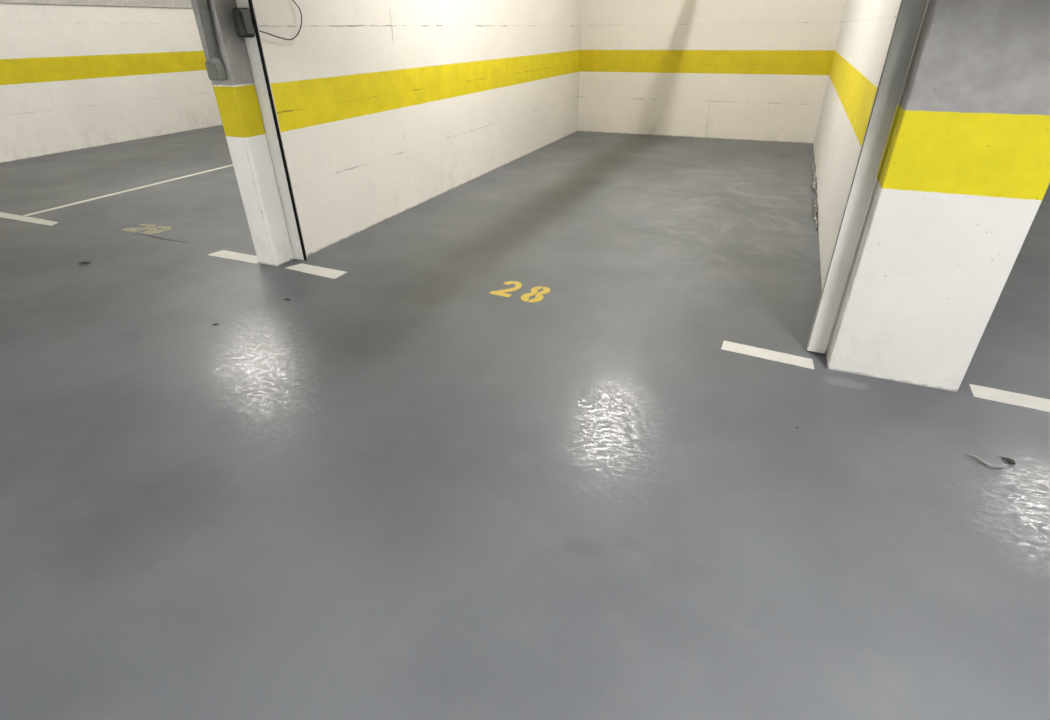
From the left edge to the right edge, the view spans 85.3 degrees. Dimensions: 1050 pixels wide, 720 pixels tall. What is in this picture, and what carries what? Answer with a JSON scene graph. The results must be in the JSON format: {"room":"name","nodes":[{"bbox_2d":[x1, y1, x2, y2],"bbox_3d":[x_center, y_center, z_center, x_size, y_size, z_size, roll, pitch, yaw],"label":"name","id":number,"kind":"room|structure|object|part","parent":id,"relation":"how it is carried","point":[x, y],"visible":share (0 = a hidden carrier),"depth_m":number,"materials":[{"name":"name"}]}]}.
{"room":"parking garage","nodes":[
{"label":"parking garage","id":0,"kind":"room"},
{"bbox_2d":[0,3,222,162],"bbox_3d":[-8.543,-3.191,5.816,0.200,3.050,19.500,12,32,20],"label":"wall","id":1,"kind":"structure","parent":0,"point":[73,77],"depth_m":9.16,"materials":[{"name":"paint"}]},
{"bbox_2d":[0,0,191,7],"bbox_3d":[-8.134,-4.095,6.034,0.060,0.415,13.810,12,32,20],"label":"trim","id":2,"kind":"structure","parent":1,"relation":"attached to","point":[126,3],"depth_m":9.19,"materials":[{"name":"paint"}]},
{"bbox_2d":[191,0,293,265],"bbox_3d":[-2.019,-2.126,3.847,0.206,3.050,0.220,12,32,20],"label":"pillar","id":3,"kind":"structure","parent":0,"point":[236,96],"depth_m":4.07,"materials":[{"name":"paint"}]},
{"bbox_2d":[196,0,226,80],"bbox_3d":[-2.066,-2.623,3.399,0.141,1.718,0.076,12,32,20],"label":"conduit","id":4,"kind":"object","parent":3,"relation":"attached to","point":[215,67],"visible":1,"depth_m":3.71,"materials":[{"name":"plastic"}]},
{"bbox_3d":[-2.076,-1.920,3.782,0.079,0.079,0.008,12,32,20],"label":"lid","id":5,"kind":"part","parent":4,"relation":"part of","materials":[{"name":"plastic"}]},
{"bbox_2d":[232,7,254,37],"bbox_3d":[-1.840,-2.208,3.729,0.072,0.170,0.100,12,32,20],"label":"sensor box","id":6,"kind":"object","parent":3,"relation":"attached to","point":[242,18],"visible":1,"depth_m":3.70,"materials":[{"name":"plastic"}]},
{"bbox_2d":[236,0,307,260],"bbox_3d":[-1.831,-1.941,3.969,0.117,2.596,0.042,12,32,20],"label":"rail","id":7,"kind":"object","parent":3,"relation":"attached to","point":[254,46],"visible":1,"depth_m":4.12,"materials":[{"name":"metal"}]},
{"bbox_2d":[253,0,581,255],"bbox_3d":[-0.568,-3.814,6.720,0.257,3.050,7.050,12,32,20],"label":"wall","id":8,"kind":"structure","parent":0,"point":[385,108],"depth_m":5.52,"materials":[{"name":"paint"}]},
{"bbox_2d":[259,0,301,39],"bbox_3d":[-1.727,-2.725,3.781,0.046,1.054,0.456,12,32,20],"label":"cable","id":9,"kind":"object","parent":8,"relation":"attached to","point":[292,0],"visible":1,"depth_m":4.08,"materials":[{"name":"rubber"}]},
{"bbox_2d":[0,125,1049,719],"bbox_3d":[-2.123,-0.473,4.239,25.000,0.200,19.500,12,32,20],"label":"floor","id":10,"kind":"structure","parent":0,"point":[394,487],"depth_m":2.42,"materials":[{"name":"paint"}]},
{"bbox_2d":[0,212,58,225],"bbox_3d":[-5.202,-1.458,5.797,1.395,0.002,0.126,12,32,20],"label":"painted line","id":11,"kind":"object","parent":10,"relation":"on","point":[2,214],"depth_m":5.71,"materials":[{"name":"white paint"}]},
{"bbox_2d":[22,164,232,215],"bbox_3d":[-3.766,-3.083,8.562,0.073,0.002,6.901,12,32,20],"label":"painted line","id":12,"kind":"object","parent":10,"relation":"on","point":[232,164],"depth_m":6.63,"materials":[{"name":"white paint"}]},
{"bbox_2d":[122,224,170,234],"bbox_3d":[-3.562,-1.241,5.389,0.431,0.003,0.255,12,32,20],"label":"painted number","id":13,"kind":"object","parent":10,"relation":"on","point":[152,229],"visible":1,"depth_m":5.37,"materials":[{"name":"yellow paint"}]},
{"bbox_2d":[138,234,188,242],"bbox_3d":[-3.273,-1.099,5.138,0.730,0.001,0.058,12,32,20],"label":"scuff","id":14,"kind":"object","parent":10,"relation":"on","point":[138,234],"visible":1,"depth_m":5.13,"materials":[{"name":"rubber"}]},
{"bbox_2d":[208,250,257,262],"bbox_3d":[-2.369,-0.856,4.703,0.537,0.002,0.140,12,32,20],"label":"painted line","id":15,"kind":"object","parent":10,"relation":"on","point":[223,253],"depth_m":4.70,"materials":[{"name":"white paint"}]},
{"bbox_2d":[286,263,346,278],"bbox_3d":[-1.623,-0.693,4.407,0.517,0.002,0.150,13,33,22],"label":"painted line","id":16,"kind":"object","parent":10,"relation":"on","point":[320,271],"depth_m":4.40,"materials":[{"name":"white paint"}]},
{"bbox_2d":[489,281,549,301],"bbox_3d":[-0.028,-0.485,4.015,0.384,0.003,0.301,12,32,20],"label":"painted number","id":17,"kind":"object","parent":10,"relation":"on","point":[525,297],"visible":1,"depth_m":4.00,"materials":[{"name":"yellow paint"}]},
{"bbox_2d":[721,341,813,368],"bbox_3d":[1.363,-0.032,3.208,0.496,0.002,0.114,15,34,24],"label":"painted line","id":18,"kind":"object","parent":10,"relation":"on","point":[729,346],"depth_m":3.20,"materials":[{"name":"white paint"}]},
{"bbox_2d":[811,156,818,229],"bbox_3d":[3.281,-1.998,6.463,0.052,0.088,3.586,12,32,20],"label":"torn sealant","id":19,"kind":"object","parent":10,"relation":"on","point":[814,183],"visible":1,"depth_m":6.07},
{"bbox_2d":[966,454,1003,467],"bbox_3d":[1.931,0.428,2.392,0.131,0.013,0.036,23,38,34],"label":"twig","id":20,"kind":"object","parent":10,"relation":"on","point":[976,457],"visible":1,"depth_m":2.38,"materials":[{"name":"beige wood"}]},
{"bbox_2d":[1001,456,1015,463],"bbox_3d":[2.034,0.421,2.405,0.032,0.012,0.064,-20,36,-30],"label":"dry leaf","id":21,"kind":"object","parent":10,"relation":"on","point":[1004,458],"visible":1,"depth_m":2.40,"materials":[{"name":"brown plant"}]},
{"bbox_2d":[969,384,1049,411],"bbox_3d":[2.538,0.222,2.747,0.646,0.002,0.131,14,33,23],"label":"painted line","id":22,"kind":"object","parent":10,"relation":"on","point":[1018,399],"depth_m":2.81,"materials":[{"name":"white paint"}]},
{"bbox_2d":[578,0,845,143],"bbox_3d":[2.752,-5.114,8.886,4.471,3.050,0.200,12,32,20],"label":"wall","id":23,"kind":"structure","parent":0,"point":[757,70],"depth_m":9.00,"materials":[{"name":"paint"}]},
{"bbox_2d":[813,0,900,289],"bbox_3d":[3.370,-3.045,5.314,0.505,3.050,6.910,12,32,20],"label":"wall","id":24,"kind":"structure","parent":0,"point":[867,26],"depth_m":4.58,"materials":[{"name":"paint"}]},
{"bbox_2d":[826,0,1049,391],"bbox_3d":[1.972,-1.319,2.375,0.596,3.050,0.456,12,32,20],"label":"pillar","id":25,"kind":"structure","parent":0,"point":[962,181],"depth_m":2.49,"materials":[{"name":"paint"}]},
{"bbox_2d":[807,0,927,352],"bbox_3d":[1.633,-1.177,2.575,0.092,2.588,0.062,12,32,20],"label":"rail","id":26,"kind":"object","parent":25,"relation":"attached to","point":[910,14],"visible":1,"depth_m":2.69,"materials":[{"name":"metal"}]}
]}

